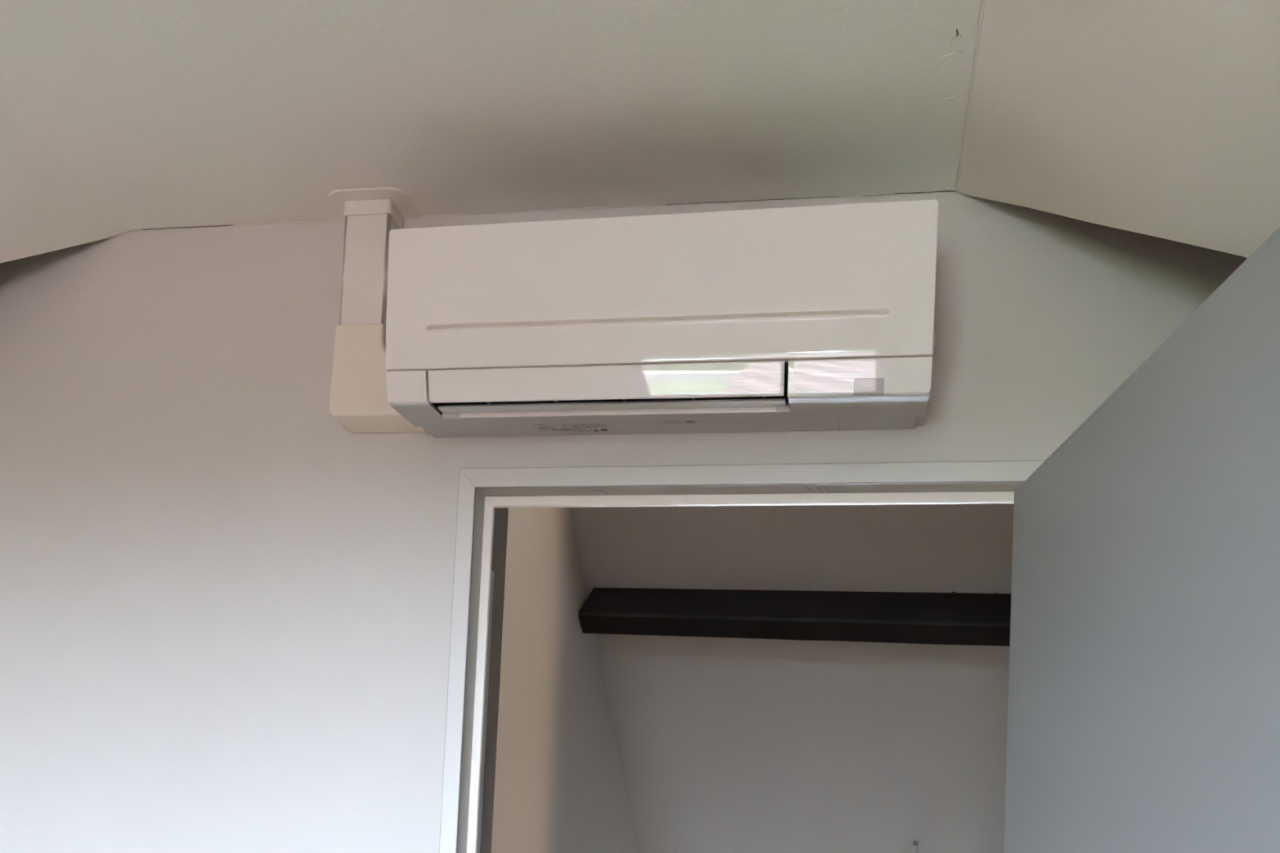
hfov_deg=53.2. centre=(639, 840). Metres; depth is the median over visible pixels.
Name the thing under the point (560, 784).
wall
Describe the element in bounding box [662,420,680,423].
print
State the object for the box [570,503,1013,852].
ceiling
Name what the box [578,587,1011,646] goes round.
roof beam
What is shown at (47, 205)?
ceiling
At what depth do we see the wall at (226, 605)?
2.25 m
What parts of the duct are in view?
ceiling plate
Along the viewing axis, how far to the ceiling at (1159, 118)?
1.66 m
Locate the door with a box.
[1004,226,1279,852]
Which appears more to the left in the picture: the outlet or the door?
the outlet
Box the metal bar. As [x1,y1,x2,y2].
[911,840,917,852]
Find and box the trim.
[439,460,1044,852]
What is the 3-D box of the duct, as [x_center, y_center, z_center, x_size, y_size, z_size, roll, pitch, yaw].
[-0.453,-0.906,2.193,0.175,0.387,0.096,2,-3,9]
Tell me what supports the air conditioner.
attached to the wall at (226, 605)
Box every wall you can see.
[0,191,1247,852]
[491,507,639,852]
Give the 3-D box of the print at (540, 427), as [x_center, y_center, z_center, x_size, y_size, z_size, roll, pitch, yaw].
[-0.135,-0.687,2.130,0.069,0.004,0.036,2,-3,9]
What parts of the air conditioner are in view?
casing, plate, receiver panel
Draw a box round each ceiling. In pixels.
[0,0,986,230]
[0,94,138,262]
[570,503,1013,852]
[958,0,1279,257]
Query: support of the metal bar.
on the ceiling at (726, 744)
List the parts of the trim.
trim, head trim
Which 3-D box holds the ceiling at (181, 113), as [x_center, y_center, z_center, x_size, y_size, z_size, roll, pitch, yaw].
[-0.548,-1.249,0.056,1.455,0.064,4.381,2,-3,9]
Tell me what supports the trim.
attached to the wall at (226, 605)
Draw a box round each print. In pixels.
[537,424,581,431]
[572,423,606,428]
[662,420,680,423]
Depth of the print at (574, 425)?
2.11 m
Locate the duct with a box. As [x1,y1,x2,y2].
[328,186,425,432]
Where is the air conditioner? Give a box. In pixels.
[386,199,938,437]

